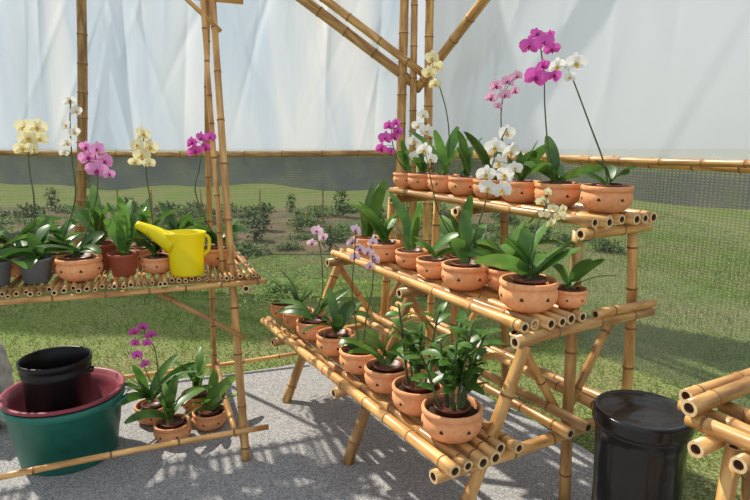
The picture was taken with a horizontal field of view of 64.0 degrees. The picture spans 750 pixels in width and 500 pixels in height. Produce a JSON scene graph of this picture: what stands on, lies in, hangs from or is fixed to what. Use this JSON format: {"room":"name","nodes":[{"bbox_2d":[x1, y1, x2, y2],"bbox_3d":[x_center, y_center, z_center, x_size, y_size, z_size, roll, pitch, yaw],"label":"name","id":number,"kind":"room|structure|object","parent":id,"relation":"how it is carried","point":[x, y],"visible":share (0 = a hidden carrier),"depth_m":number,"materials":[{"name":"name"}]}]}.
{"room":"greenhouse","nodes":[
{"label":"greenhouse","id":0,"kind":"room"},
{"bbox_2d":[0,0,410,150],"bbox_3d":[-3.799,-2.838,6.400,8.453,3.500,0.128,1,11,6],"label":"wall","id":1,"kind":"structure","parent":0,"point":[291,81],"depth_m":6.36,"materials":[{"name":"plastic"}]},
{"bbox_2d":[0,354,593,499],"bbox_3d":[-2.122,1.448,0.928,9.756,0.001,7.262,0,11,0],"label":"floor","id":2,"kind":"structure","parent":0,"point":[300,456],"depth_m":2.92,"materials":[{"name":"grey gravel"}]},
{"bbox_2d":[0,342,13,425],"bbox_3d":[-2.131,0.716,3.243,0.326,0.600,0.295,-2,11,-9],"label":"sack","id":3,"kind":"object","parent":2,"relation":"on","point":[6,377],"visible":0.57,"depth_m":3.24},
{"bbox_2d":[0,385,128,475],"bbox_3d":[-1.550,0.870,3.025,0.559,0.325,0.559,8,14,35],"label":"plastic tub","id":4,"kind":"object","parent":2,"relation":"on","point":[94,430],"visible":0.7,"depth_m":2.82,"materials":[{"name":"teal plastic"}]},
{"bbox_2d":[0,367,124,417],"bbox_3d":[-1.550,0.816,3.014,0.564,0.265,0.564,0,11,0],"label":"plastic basin","id":5,"kind":"object","parent":4,"relation":"in","point":[106,384],"visible":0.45,"depth_m":3.01,"materials":[{"name":"plastic"}]},
{"bbox_2d":[16,345,93,411],"bbox_3d":[-1.560,0.729,2.966,0.329,0.424,0.329,7,13,33],"label":"bucket","id":6,"kind":"object","parent":5,"relation":"in","point":[56,378],"visible":0.73,"depth_m":2.86,"materials":[{"name":"black plastic"}]},
{"bbox_2d":[0,0,298,479],"bbox_3d":[-1.617,-0.292,2.989,2.768,2.628,1.230,-4,12,-20],"label":"rack","id":7,"kind":"object","parent":2,"relation":"on","point":[230,276],"visible":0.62,"depth_m":2.98,"materials":[{"name":"brown wood"}]},
{"bbox_2d":[0,226,27,286],"bbox_3d":[-1.707,-0.023,2.730,0.264,0.354,0.433,-4,12,-21],"label":"potted orchid","id":8,"kind":"object","parent":7,"relation":"on","point":[5,264],"visible":0.86,"depth_m":2.69,"materials":[{"name":"green plant"}]},
{"bbox_2d":[0,216,60,274],"bbox_3d":[-1.739,-0.049,2.920,0.201,0.331,0.423,9,14,38],"label":"potted orchid","id":9,"kind":"object","parent":7,"relation":"on","point":[6,236],"visible":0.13,"depth_m":2.93,"materials":[{"name":"grey plastic"},{"name":"leaf"},{"name":"bark"}]},
{"bbox_2d":[0,117,73,283],"bbox_3d":[-1.557,-0.228,2.763,0.288,0.743,0.330,0,11,0],"label":"potted orchid","id":10,"kind":"object","parent":7,"relation":"on","point":[38,261],"visible":0.97,"depth_m":2.71,"materials":[{"name":"plant"}]},
{"bbox_2d":[11,94,88,271],"bbox_3d":[-1.555,-0.321,2.939,0.254,0.857,0.394,5,12,26],"label":"potted orchid","id":11,"kind":"object","parent":7,"relation":"on","point":[60,234],"visible":0.65,"depth_m":2.92,"materials":[{"name":"plant"}]},
{"bbox_2d":[36,141,115,281],"bbox_3d":[-1.371,-0.172,2.735,0.340,0.643,0.286,-7,13,-33],"label":"potted orchid","id":12,"kind":"object","parent":7,"relation":"on","point":[85,263],"visible":1,"depth_m":2.74,"materials":[{"name":"ceramic"}]},
{"bbox_2d":[63,185,117,269],"bbox_3d":[-1.444,-0.122,3.084,0.337,0.412,0.175,9,15,40],"label":"potted orchid","id":13,"kind":"object","parent":7,"relation":"on","point":[96,223],"visible":0.45,"depth_m":3.06,"materials":[{"name":"green plant"}]},
{"bbox_2d":[103,196,145,276],"bbox_3d":[-1.213,-0.082,2.918,0.163,0.396,0.370,0,11,0],"label":"potted orchid","id":14,"kind":"object","parent":7,"relation":"on","point":[123,262],"visible":0.98,"depth_m":2.86,"materials":[{"name":"green plant"}]},
{"bbox_2d":[120,125,184,273],"bbox_3d":[-1.084,-0.242,2.917,0.182,0.712,0.437,7,13,31],"label":"potted orchid","id":15,"kind":"object","parent":7,"relation":"on","point":[153,263],"visible":0.91,"depth_m":2.88,"materials":[{"name":"plant"}]},
{"bbox_2d":[130,198,178,266],"bbox_3d":[-1.190,-0.103,3.122,0.222,0.359,0.336,1,11,7],"label":"potted orchid","id":16,"kind":"object","parent":7,"relation":"on","point":[146,215],"visible":0.33,"depth_m":3.06,"materials":[{"name":"plant"}]},
{"bbox_2d":[134,221,210,276],"bbox_3d":[-0.969,-0.010,2.896,0.359,0.264,0.148,0,11,0],"label":"watering can","id":17,"kind":"object","parent":7,"relation":"on","point":[184,247],"visible":1,"depth_m":2.85,"materials":[{"name":"yellow plastic"}]},
{"bbox_2d":[155,203,212,252],"bbox_3d":[-1.029,-0.090,3.189,0.363,0.307,0.184,10,15,41],"label":"potted orchid","id":18,"kind":"object","parent":7,"relation":"on","point":[184,221],"visible":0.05,"depth_m":3.19,"materials":[{"name":"plant"}]},
{"bbox_2d":[185,131,249,265],"bbox_3d":[-0.818,-0.263,3.092,0.371,0.686,0.196,-10,15,-40],"label":"potted orchid","id":19,"kind":"object","parent":7,"relation":"on","point":[212,258],"visible":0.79,"depth_m":3.06,"materials":[{"name":"plant"}]},
{"bbox_2d":[114,354,196,424],"bbox_3d":[-1.192,0.771,3.377,0.276,0.383,0.641,6,13,28],"label":"potted orchid","id":20,"kind":"object","parent":2,"relation":"on","point":[151,401],"visible":0.58,"depth_m":3.36,"materials":[{"name":"plant"}]},
{"bbox_2d":[124,322,212,441],"bbox_3d":[-1.079,0.679,3.139,0.275,0.656,0.470,3,12,16],"label":"potted orchid","id":21,"kind":"object","parent":2,"relation":"on","point":[170,425],"visible":0.98,"depth_m":3.10,"materials":[{"name":"plant"}]},
{"bbox_2d":[173,347,213,411],"bbox_3d":[-1.064,0.742,3.525,0.240,0.383,0.506,-7,13,-32],"label":"potted orchid","id":22,"kind":"object","parent":2,"relation":"on","point":[197,377],"visible":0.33,"depth_m":3.49,"materials":[{"name":"plant"}]},
{"bbox_2d":[183,369,250,430],"bbox_3d":[-0.924,0.848,3.323,0.231,0.254,0.484,7,13,31],"label":"potted orchid","id":23,"kind":"object","parent":2,"relation":"on","point":[210,415],"visible":0.96,"depth_m":3.30,"materials":[{"name":"plant"}]},
{"bbox_2d":[260,187,656,499],"bbox_3d":[0.266,0.366,3.143,1.185,1.290,1.984,-6,13,-29],"label":"stand","id":24,"kind":"object","parent":2,"relation":"on","point":[473,457],"visible":0.64,"depth_m":2.58,"materials":[{"name":"beige wood"}]},
{"bbox_2d":[226,257,324,319],"bbox_3d":[-0.565,0.252,3.708,0.704,0.325,0.666,0,11,0],"label":"potted fern","id":25,"kind":"object","parent":24,"relation":"on","point":[275,307],"visible":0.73,"depth_m":3.69,"materials":[{"name":"green plant"}]},
{"bbox_2d":[270,298,287,319],"bbox_3d":[-0.554,0.369,3.705,0.184,0.097,0.184,-10,15,-42],"label":"pot","id":26,"kind":"object","parent":25,"relation":"on","point":[275,307],"depth_m":3.64,"materials":[{"name":"ceramic"}]},
{"bbox_2d":[276,300,292,305],"bbox_3d":[-0.554,0.340,3.699,0.113,0.044,0.113,0,11,0],"label":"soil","id":27,"kind":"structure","parent":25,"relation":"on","point":[283,304],"depth_m":3.66,"materials":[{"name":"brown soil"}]},
{"bbox_2d":[272,270,314,328],"bbox_3d":[-0.475,0.288,3.487,0.266,0.338,0.220,0,11,0],"label":"potted orchid","id":28,"kind":"object","parent":24,"relation":"on","point":[289,319],"visible":0.38,"depth_m":3.47,"materials":[{"name":"ceramic"}]},
{"bbox_2d":[277,225,347,340],"bbox_3d":[-0.350,0.176,3.288,0.407,0.636,0.202,0,11,0],"label":"potted orchid","id":29,"kind":"object","parent":24,"relation":"on","point":[308,318],"visible":0.8,"depth_m":3.30,"materials":[{"name":"ceramic"}]},
{"bbox_2d":[302,287,370,356],"bbox_3d":[-0.204,0.380,3.092,0.208,0.312,0.436,5,12,22],"label":"potted orchid","id":30,"kind":"object","parent":24,"relation":"on","point":[327,341],"visible":0.87,"depth_m":3.10,"materials":[{"name":"plant"}]},
{"bbox_2d":[338,224,382,374],"bbox_3d":[-0.070,0.227,2.822,0.216,0.716,0.210,0,11,0],"label":"potted orchid","id":31,"kind":"object","parent":24,"relation":"on","point":[353,363],"visible":0.82,"depth_m":2.79,"materials":[{"name":"ceramic"}]},
{"bbox_2d":[353,180,386,253],"bbox_3d":[-0.041,-0.201,3.485,0.184,0.430,0.359,-1,11,-6],"label":"potted orchid","id":32,"kind":"object","parent":24,"relation":"on","point":[374,199],"visible":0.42,"depth_m":3.42,"materials":[{"name":"plant"}]},
{"bbox_2d":[346,202,402,261],"bbox_3d":[-0.001,-0.107,3.268,0.306,0.330,0.201,0,11,0],"label":"potted orchid","id":33,"kind":"object","parent":24,"relation":"on","point":[386,247],"visible":0.8,"depth_m":3.23,"materials":[{"name":"ceramic"}]},
{"bbox_2d":[338,318,424,393],"bbox_3d":[0.029,0.454,2.651,0.379,0.336,0.210,0,11,0],"label":"potted orchid","id":34,"kind":"object","parent":24,"relation":"on","point":[380,371],"visible":0.81,"depth_m":2.62,"materials":[{"name":"plant"}]},
{"bbox_2d":[375,118,416,186],"bbox_3d":[0.154,-0.590,3.633,0.254,0.406,0.274,3,11,14],"label":"potted orchid","id":35,"kind":"object","parent":24,"relation":"on","point":[400,179],"visible":0.87,"depth_m":3.56,"materials":[{"name":"plant"}]},
{"bbox_2d":[389,193,428,268],"bbox_3d":[0.176,-0.094,3.079,0.204,0.376,0.216,0,11,0],"label":"potted orchid","id":36,"kind":"object","parent":24,"relation":"on","point":[406,256],"visible":0.87,"depth_m":3.08,"materials":[{"name":"plant"}]},
{"bbox_2d":[385,302,452,415],"bbox_3d":[0.191,0.440,2.430,0.272,0.448,0.246,-3,12,-16],"label":"plant","id":37,"kind":"object","parent":24,"relation":"on","point":[408,397],"visible":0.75,"depth_m":2.43,"materials":[{"name":"green plant"}]},
{"bbox_2d":[407,109,436,189],"bbox_3d":[0.284,-0.580,3.454,0.180,0.456,0.201,7,13,31],"label":"potted orchid","id":38,"kind":"object","parent":24,"relation":"on","point":[416,180],"visible":0.79,"depth_m":3.41,"materials":[{"name":"plant"}]},
{"bbox_2d":[414,232,457,278],"bbox_3d":[0.297,0.020,2.895,0.235,0.224,0.173,0,11,0],"label":"potted orchid","id":39,"kind":"object","parent":24,"relation":"on","point":[427,266],"visible":0.73,"depth_m":2.86,"materials":[{"name":"ceramic"}]},
{"bbox_2d":[409,50,467,192],"bbox_3d":[0.360,-0.688,3.251,0.321,0.745,0.179,-5,12,-23],"label":"potted orchid","id":40,"kind":"object","parent":24,"relation":"on","point":[446,154],"visible":0.86,"depth_m":3.25,"materials":[{"name":"plant"}]},
{"bbox_2d":[416,142,476,259],"bbox_3d":[0.371,-0.200,2.924,0.264,0.644,0.263,7,13,33],"label":"potted orchid","id":41,"kind":"object","parent":24,"relation":"on","point":[447,226],"visible":0.51,"depth_m":2.90,"materials":[{"name":"plant"}]},
{"bbox_2d":[401,310,505,443],"bbox_3d":[0.307,0.467,2.249,0.338,0.465,0.304,5,12,25],"label":"plant","id":42,"kind":"object","parent":24,"relation":"on","point":[450,417],"visible":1,"depth_m":2.19,"materials":[{"name":"green plant"}]},
{"bbox_2d":[448,131,482,195],"bbox_3d":[0.481,-0.459,3.153,0.191,0.334,0.210,0,11,0],"label":"potted orchid","id":43,"kind":"object","parent":24,"relation":"on","point":[462,185],"visible":0.75,"depth_m":3.10,"materials":[{"name":"ceramic"}]},
{"bbox_2d":[441,124,522,290],"bbox_3d":[0.465,-0.188,2.657,0.332,0.723,0.243,0,11,0],"label":"potted orchid","id":44,"kind":"object","parent":24,"relation":"on","point":[461,274],"visible":0.98,"depth_m":2.62,"materials":[{"name":"ceramic"}]},
{"bbox_2d":[464,131,517,198],"bbox_3d":[0.571,-0.424,2.986,0.233,0.329,0.180,6,13,27],"label":"potted orchid","id":45,"kind":"object","parent":24,"relation":"on","point":[478,147],"visible":0.38,"depth_m":2.96,"materials":[{"name":"ceramic"}]},
{"bbox_2d":[458,218,565,291],"bbox_3d":[0.597,0.015,2.645,0.486,0.329,0.194,4,12,19],"label":"potted orchid","id":46,"kind":"object","parent":24,"relation":"on","point":[486,246],"visible":0.26,"depth_m":2.64,"materials":[{"name":"plant"}]},
{"bbox_2d":[484,70,549,202],"bbox_3d":[0.644,-0.523,2.792,0.304,0.598,0.194,0,11,0],"label":"potted orchid","id":47,"kind":"object","parent":24,"relation":"on","point":[523,189],"visible":0.87,"depth_m":2.75,"materials":[{"name":"plant"}]},
{"bbox_2d":[473,187,580,312],"bbox_3d":[0.596,-0.009,2.361,0.508,0.486,0.269,-2,11,-12],"label":"potted orchid","id":48,"kind":"object","parent":24,"relation":"on","point":[525,290],"visible":1,"depth_m":2.32,"materials":[{"name":"ceramic"}]},
{"bbox_2d":[519,28,602,206],"bbox_3d":[0.790,-0.574,2.627,0.373,0.762,0.271,-8,13,-34],"label":"potted orchid","id":49,"kind":"object","parent":24,"relation":"on","point":[567,193],"visible":0.96,"depth_m":2.58,"materials":[{"name":"plant"}]},
{"bbox_2d":[552,256,615,308],"bbox_3d":[0.832,0.116,2.455,0.243,0.205,0.239,0,11,0],"label":"potted orchid","id":50,"kind":"object","parent":24,"relation":"on","point":[569,298],"visible":0.9,"depth_m":2.38,"materials":[{"name":"ceramic"}]},
{"bbox_2d":[549,52,637,212],"bbox_3d":[0.889,-0.472,2.443,0.414,0.634,0.208,0,11,0],"label":"potted orchid","id":51,"kind":"object","parent":24,"relation":"on","point":[605,196],"visible":1,"depth_m":2.42,"materials":[{"name":"ceramic"}]},
{"bbox_2d":[591,390,695,499],"bbox_3d":[0.975,0.876,2.241,0.346,0.615,0.346,0,11,0],"label":"trash bin","id":52,"kind":"object","parent":2,"relation":"on","point":[642,438],"visible":0.94,"depth_m":2.10,"materials":[{"name":"black plastic"}]},
{"bbox_2d":[677,368,749,499],"bbox_3d":[1.518,0.873,1.701,0.951,0.835,1.020,-6,13,-29],"label":"rack","id":53,"kind":"object","parent":2,"relation":"on","point":[697,402],"visible":1,"depth_m":1.76,"materials":[{"name":"beige wood"}]},
{"bbox_2d":[0,150,749,499],"bbox_3d":[0.000,-3.611,26.807,80.000,0.001,66.000,0,11,0],"label":"ground","id":54,"kind":"structure","parent":0,"point":[243,195],"depth_m":5.58,"materials":[{"name":"green plant"}]},
{"bbox_2d":[0,206,493,254],"bbox_3d":[-4.750,-0.475,10.812,14.500,0.001,5.600,0,11,0],"label":"soil bed","id":55,"kind":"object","parent":54,"relation":"on","point":[283,232],"visible":0.02,"depth_m":10.48,"materials":[{"name":"brown soil"}]},
{"bbox_2d":[0,215,22,223],"bbox_3d":[-6.834,-0.535,10.861,0.831,0.126,0.771,0,11,1],"label":"plant","id":56,"kind":"object","parent":55,"relation":"on","point":[5,219],"visible":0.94,"depth_m":10.92,"materials":[{"name":"green plant"}]},
{"bbox_2d":[0,209,22,217],"bbox_3d":[-7.345,-0.717,11.796,0.845,0.121,0.784,8,14,36],"label":"plant","id":57,"kind":"object","parent":55,"relation":"on","point":[3,213],"visible":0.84,"depth_m":11.78,"materials":[{"name":"green plant"}]},
{"bbox_2d":[8,229,21,237],"bbox_3d":[-5.554,-0.238,9.299,0.466,0.130,0.477,7,13,32],"label":"plant","id":58,"kind":"object","parent":55,"relation":"on","point":[14,233],"visible":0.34,"depth_m":9.27,"materials":[{"name":"green plant"}]},
{"bbox_2d":[12,202,49,216],"bbox_3d":[-6.741,-0.780,11.713,0.644,0.274,0.659,10,15,42],"label":"plant","id":59,"kind":"object","parent":55,"relation":"on","point":[30,207],"visible":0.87,"depth_m":11.68,"materials":[{"name":"green plant"}]},
{"bbox_2d":[18,216,58,224],"bbox_3d":[-6.054,-0.524,10.807,0.675,0.124,0.626,6,13,27],"label":"plant","id":60,"kind":"object","parent":55,"relation":"on","point":[30,219],"visible":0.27,"depth_m":10.76,"materials":[{"name":"green plant"}]},
{"bbox_2d":[43,187,60,210],"bbox_3d":[-6.778,-1.083,12.596,0.361,0.515,0.359,0,11,-2],"label":"plant","id":61,"kind":"object","parent":55,"relation":"on","point":[53,193],"visible":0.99,"depth_m":12.58,"materials":[{"name":"green plant"}]},
{"bbox_2d":[53,205,86,213],"bbox_3d":[-6.215,-0.856,12.389,0.766,0.176,0.825,-4,12,-22],"label":"plant","id":62,"kind":"object","parent":55,"relation":"on","point":[59,207],"visible":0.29,"depth_m":12.27,"materials":[{"name":"green plant"}]},
{"bbox_2d":[130,201,140,216],"bbox_3d":[-4.333,-0.684,10.810,0.266,0.419,0.267,0,11,1],"label":"plant","id":63,"kind":"object","parent":55,"relation":"on","point":[133,203],"visible":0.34,"depth_m":10.77,"materials":[{"name":"green plant"}]},
{"bbox_2d":[150,187,153,220],"bbox_3d":[-3.526,-0.606,9.498,0.031,0.764,0.032,1,11,0],"label":"stake","id":64,"kind":"object","parent":55,"relation":"on","point":[150,187],"visible":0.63,"depth_m":9.45,"materials":[{"name":"brown wood"}]},
{"bbox_2d":[153,211,172,216],"bbox_3d":[-4.219,-0.702,11.770,0.662,0.097,0.614,7,13,30],"label":"plant","id":65,"kind":"object","parent":55,"relation":"on","point":[155,213],"visible":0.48,"depth_m":11.70,"materials":[{"name":"green plant"}]},
{"bbox_2d":[154,200,182,210],"bbox_3d":[-4.368,-0.926,12.631,0.612,0.198,0.598,-6,12,-26],"label":"plant","id":66,"kind":"object","parent":55,"relation":"on","point":[167,202],"visible":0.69,"depth_m":12.62,"materials":[{"name":"green plant"}]},
{"bbox_2d":[173,209,206,217],"bbox_3d":[-3.706,-0.721,11.753,0.825,0.151,0.765,9,14,40],"label":"plant","id":67,"kind":"object","parent":55,"relation":"on","point":[181,213],"visible":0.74,"depth_m":11.73,"materials":[{"name":"green plant"}]},
{"bbox_2d":[182,200,206,211],"bbox_3d":[-3.700,-0.894,12.380,0.610,0.236,0.596,-6,13,-29],"label":"plant","id":68,"kind":"object","parent":55,"relation":"on","point":[187,203],"visible":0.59,"depth_m":12.34,"materials":[{"name":"green plant"}]},
{"bbox_2d":[199,189,204,224],"bbox_3d":[-2.815,-0.641,9.790,0.074,0.721,0.035,0,11,-2],"label":"stake","id":69,"kind":"object","parent":55,"relation":"on","point":[199,189],"visible":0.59,"depth_m":9.76,"materials":[{"name":"brown wood"}]},
{"bbox_2d":[193,215,223,224],"bbox_3d":[-3.027,-0.555,10.945,0.794,0.135,0.736,-3,12,-15],"label":"plant","id":70,"kind":"object","parent":55,"relation":"on","point":[222,217],"visible":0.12,"depth_m":10.95,"materials":[{"name":"green plant"}]},
{"bbox_2d":[200,208,223,216],"bbox_3d":[-3.091,-0.710,11.529,0.533,0.201,0.546,-2,11,-12],"label":"plant","id":71,"kind":"object","parent":55,"relation":"on","point":[204,210],"visible":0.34,"depth_m":11.49,"materials":[{"name":"green plant"}]},
{"bbox_2d":[213,219,242,230],"bbox_3d":[-2.421,-0.393,9.937,0.504,0.193,0.516,-2,11,-11],"label":"plant","id":72,"kind":"object","parent":55,"relation":"on","point":[239,224],"visible":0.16,"depth_m":9.93,"materials":[{"name":"green plant"}]},
{"bbox_2d":[221,202,238,210],"bbox_3d":[-3.057,-0.899,12.537,0.453,0.181,0.464,-5,12,-25],"label":"plant","id":73,"kind":"object","parent":55,"relation":"on","point":[232,205],"visible":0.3,"depth_m":12.52,"materials":[{"name":"green plant"}]},
{"bbox_2d":[232,218,256,224],"bbox_3d":[-2.360,-0.517,10.856,0.569,0.083,0.528,6,12,26],"label":"plant","id":74,"kind":"object","parent":55,"relation":"on","point":[244,221],"visible":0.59,"depth_m":10.83,"materials":[{"name":"green plant"}]},
{"bbox_2d":[231,209,267,218],"bbox_3d":[-2.480,-0.716,11.775,0.772,0.128,0.832,5,12,25],"label":"plant","id":75,"kind":"object","parent":55,"relation":"on","point":[249,213],"visible":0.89,"depth_m":11.70,"materials":[{"name":"green plant"}]},
{"bbox_2d":[234,240,270,255],"bbox_3d":[-1.812,-0.035,8.242,0.731,0.163,0.788,-4,12,-18],"label":"plant","id":76,"kind":"object","parent":55,"relation":"on","point":[241,247],"visible":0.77,"depth_m":8.20,"materials":[{"name":"green plant"}]},
{"bbox_2d":[244,214,267,240],"bbox_3d":[-1.808,-0.343,9.098,0.363,0.410,0.364,10,15,41],"label":"plant","id":77,"kind":"object","parent":55,"relation":"on","point":[256,234],"visible":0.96,"depth_m":9.06,"materials":[{"name":"green plant"}]},
{"bbox_2d":[239,204,276,213],"bbox_3d":[-2.420,-0.854,12.416,0.779,0.157,0.722,10,15,43],"label":"plant","id":78,"kind":"object","parent":55,"relation":"on","point":[245,207],"visible":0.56,"depth_m":12.35,"materials":[{"name":"green plant"}]},
{"bbox_2d":[259,188,260,219],"bbox_3d":[-2.075,-0.797,10.798,0.054,0.638,0.030,0,11,0],"label":"stake","id":79,"kind":"object","parent":55,"relation":"on","point":[259,188],"visible":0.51,"depth_m":10.77,"materials":[{"name":"brown wood"}]},
{"bbox_2d":[255,201,273,230],"bbox_3d":[-1.839,-0.569,10.027,0.324,0.496,0.323,8,14,35],"label":"plant","id":80,"kind":"object","parent":55,"relation":"on","point":[264,216],"visible":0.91,"depth_m":10.01,"materials":[{"name":"green plant"}]},
{"bbox_2d":[273,240,303,250],"bbox_3d":[-1.199,-0.063,8.438,0.438,0.117,0.428,-5,12,-25],"label":"plant","id":81,"kind":"object","parent":55,"relation":"on","point":[288,244],"visible":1,"depth_m":8.41,"materials":[{"name":"green plant"}]},
{"bbox_2d":[286,193,296,211],"bbox_3d":[-1.731,-0.983,12.377,0.269,0.400,0.268,4,12,19],"label":"plant","id":82,"kind":"object","parent":55,"relation":"on","point":[290,196],"visible":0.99,"depth_m":12.37,"materials":[{"name":"green plant"}]},
{"bbox_2d":[289,207,306,231],"bbox_3d":[-1.264,-0.515,9.955,0.296,0.416,0.296,3,11,14],"label":"plant","id":83,"kind":"object","parent":55,"relation":"on","point":[299,211],"visible":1,"depth_m":9.94,"materials":[{"name":"green plant"}]},
{"bbox_2d":[286,232,317,239],"bbox_3d":[-1.108,-0.212,9.303,0.549,0.083,0.509,5,12,24],"label":"plant","id":84,"kind":"object","parent":55,"relation":"on","point":[307,236],"visible":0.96,"depth_m":9.25,"materials":[{"name":"green plant"}]},
{"bbox_2d":[286,216,325,226],"bbox_3d":[-1.214,-0.514,10.734,0.747,0.136,0.805,3,11,14],"label":"plant","id":85,"kind":"object","parent":55,"relation":"on","point":[309,221],"visible":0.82,"depth_m":10.69,"materials":[{"name":"green plant"}]},
{"bbox_2d":[304,204,332,210],"bbox_3d":[-1.185,-0.890,12.636,0.612,0.139,0.660,-3,12,-16],"label":"plant","id":86,"kind":"object","parent":55,"relation":"on","point":[317,205],"visible":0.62,"depth_m":12.61,"materials":[{"name":"green plant"}]},
{"bbox_2d":[302,207,336,217],"bbox_3d":[-1.083,-0.728,11.747,0.816,0.173,0.757,-6,13,-29],"label":"plant","id":87,"kind":"object","parent":55,"relation":"on","point":[319,212],"visible":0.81,"depth_m":11.66,"materials":[{"name":"green plant"}]},
{"bbox_2d":[322,191,323,221],"bbox_3d":[-0.935,-0.883,10.767,0.032,0.818,0.032,1,11,0],"label":"stake","id":88,"kind":"object","parent":55,"relation":"on","point":[322,191],"visible":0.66,"depth_m":10.77,"materials":[{"name":"brown wood"}]},
{"bbox_2d":[322,225,337,250],"bbox_3d":[-0.638,-0.174,8.350,0.260,0.366,0.260,-2,11,-8],"label":"plant","id":89,"kind":"object","parent":55,"relation":"on","point":[329,230],"visible":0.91,"depth_m":8.33,"materials":[{"name":"green plant"}]},
{"bbox_2d":[324,228,353,241],"bbox_3d":[-0.564,-0.222,9.096,0.492,0.179,0.481,-8,13,-34],"label":"plant","id":90,"kind":"object","parent":55,"relation":"on","point":[339,236],"visible":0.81,"depth_m":9.07,"materials":[{"name":"green plant"}]},
{"bbox_2d":[332,191,349,217],"bbox_3d":[-0.658,-0.935,11.607,0.376,0.607,0.375,0,11,-2],"label":"plant","id":91,"kind":"object","parent":55,"relation":"on","point":[339,208],"visible":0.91,"depth_m":11.61,"materials":[{"name":"green plant"}]},
{"bbox_2d":[326,221,361,234],"bbox_3d":[-0.469,-0.367,9.977,0.768,0.141,0.828,6,13,29],"label":"plant","id":92,"kind":"object","parent":55,"relation":"on","point":[347,227],"visible":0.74,"depth_m":9.94,"materials":[{"name":"green plant"}]},
{"bbox_2d":[334,204,360,211],"bbox_3d":[-0.569,-0.872,12.420,0.616,0.172,0.630,8,14,35],"label":"plant","id":93,"kind":"object","parent":55,"relation":"on","point":[348,206],"visible":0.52,"depth_m":12.39,"materials":[{"name":"green plant"}]},
{"bbox_2d":[406,202,422,236],"bbox_3d":[0.588,-0.442,9.035,0.377,0.634,0.377,-2,11,-12],"label":"plant","id":94,"kind":"object","parent":55,"relation":"on","point":[407,203],"visible":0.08,"depth_m":9.01,"materials":[{"name":"green plant"}]},
{"bbox_2d":[431,202,447,210],"bbox_3d":[1.271,-0.929,12.614,0.560,0.213,0.574,-1,11,-4],"label":"plant","id":95,"kind":"object","parent":55,"relation":"on","point":[441,206],"visible":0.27,"depth_m":12.57,"materials":[{"name":"green plant"}]},
{"bbox_2d":[431,209,450,218],"bbox_3d":[1.302,-0.696,11.631,0.839,0.150,0.778,4,12,21],"label":"plant","id":96,"kind":"object","parent":55,"relation":"on","point":[444,213],"visible":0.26,"depth_m":11.55,"materials":[{"name":"green plant"}]},
{"bbox_2d":[472,222,499,231],"bbox_3d":[1.822,-0.393,10.096,0.674,0.146,0.726,-10,15,-42],"label":"plant","id":97,"kind":"object","parent":55,"relation":"on","point":[490,226],"visible":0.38,"depth_m":10.09,"materials":[{"name":"green plant"}]},
{"bbox_2d":[482,230,511,240],"bbox_3d":[1.988,-0.199,9.115,0.804,0.143,0.746,10,15,41],"label":"plant","id":98,"kind":"object","parent":55,"relation":"on","point":[486,232],"visible":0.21,"depth_m":9.14,"materials":[{"name":"green plant"}]},
{"bbox_2d":[488,212,515,217],"bbox_3d":[2.446,-0.711,11.554,0.579,0.193,0.593,1,11,5],"label":"plant","id":99,"kind":"object","parent":55,"relation":"on","point":[495,213],"visible":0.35,"depth_m":11.49,"materials":[{"name":"green plant"}]},
{"bbox_2d":[0,0,749,295],"bbox_3d":[-0.950,-1.294,5.106,11.024,3.840,2.917,7,13,30],"label":"frame","id":100,"kind":"object","parent":54,"relation":"on","point":[400,70],"visible":0.59,"depth_m":5.68,"materials":[{"name":"brown wood"}]},
{"bbox_2d":[0,155,408,190],"bbox_3d":[-3.050,-0.860,6.559,6.946,0.413,0.078,1,11,6],"label":"mesh netting","id":101,"kind":"object","parent":100,"relation":"hanging from","point":[342,173],"visible":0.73,"depth_m":6.39,"materials":[{"name":"grey fabric"}]},
{"bbox_2d":[418,158,749,209],"bbox_3d":[1.844,-0.408,3.754,0.044,0.247,5.609,-6,13,-30],"label":"mesh netting","id":102,"kind":"object","parent":100,"relation":"attached to","point":[687,194],"visible":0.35,"depth_m":3.72,"materials":[{"name":"grey fabric"}]},
{"bbox_2d":[495,214,522,223],"bbox_3d":[2.431,-0.564,10.884,0.529,0.160,0.517,4,12,19],"label":"plant","id":103,"kind":"object","parent":54,"relation":"on","point":[512,219],"visible":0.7,"depth_m":10.85,"materials":[{"name":"green plant"}]},
{"bbox_2d":[511,223,549,231],"bbox_3d":[2.617,-0.358,9.965,0.626,0.124,0.675,-2,11,-12],"label":"plant","id":104,"kind":"object","parent":54,"relation":"on","point":[531,226],"visible":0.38,"depth_m":9.99,"materials":[{"name":"green plant"}]},
{"bbox_2d":[527,227,562,239],"bbox_3d":[2.591,-0.241,9.124,0.558,0.210,0.572,-1,11,-3],"label":"plant","id":105,"kind":"object","parent":54,"relation":"on","point":[545,236],"visible":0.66,"depth_m":9.09,"materials":[{"name":"green plant"}]},
{"bbox_2d":[555,232,571,251],"bbox_3d":[2.606,-0.107,8.279,0.260,0.260,0.261,9,14,38],"label":"plant","id":106,"kind":"object","parent":54,"relation":"on","point":[563,234],"visible":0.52,"depth_m":8.27,"materials":[{"name":"green plant"}]},
{"bbox_2d":[563,232,606,241],"bbox_3d":[3.225,-0.210,9.251,0.735,0.104,0.682,-3,12,-17],"label":"plant","id":107,"kind":"object","parent":54,"relation":"on","point":[597,239],"visible":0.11,"depth_m":9.12,"materials":[{"name":"green plant"}]},
{"bbox_2d":[590,238,626,252],"bbox_3d":[3.232,-0.060,8.304,0.480,0.167,0.469,4,12,20],"label":"plant","id":108,"kind":"object","parent":54,"relation":"on","point":[602,246],"visible":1,"depth_m":8.29,"materials":[{"name":"green plant"}]},
{"bbox_2d":[432,0,749,159],"bbox_3d":[1.925,-1.916,3.524,0.047,2.800,5.635,-6,13,-29],"label":"wall","id":109,"kind":"structure","parent":0,"point":[667,79],"depth_m":4.16,"materials":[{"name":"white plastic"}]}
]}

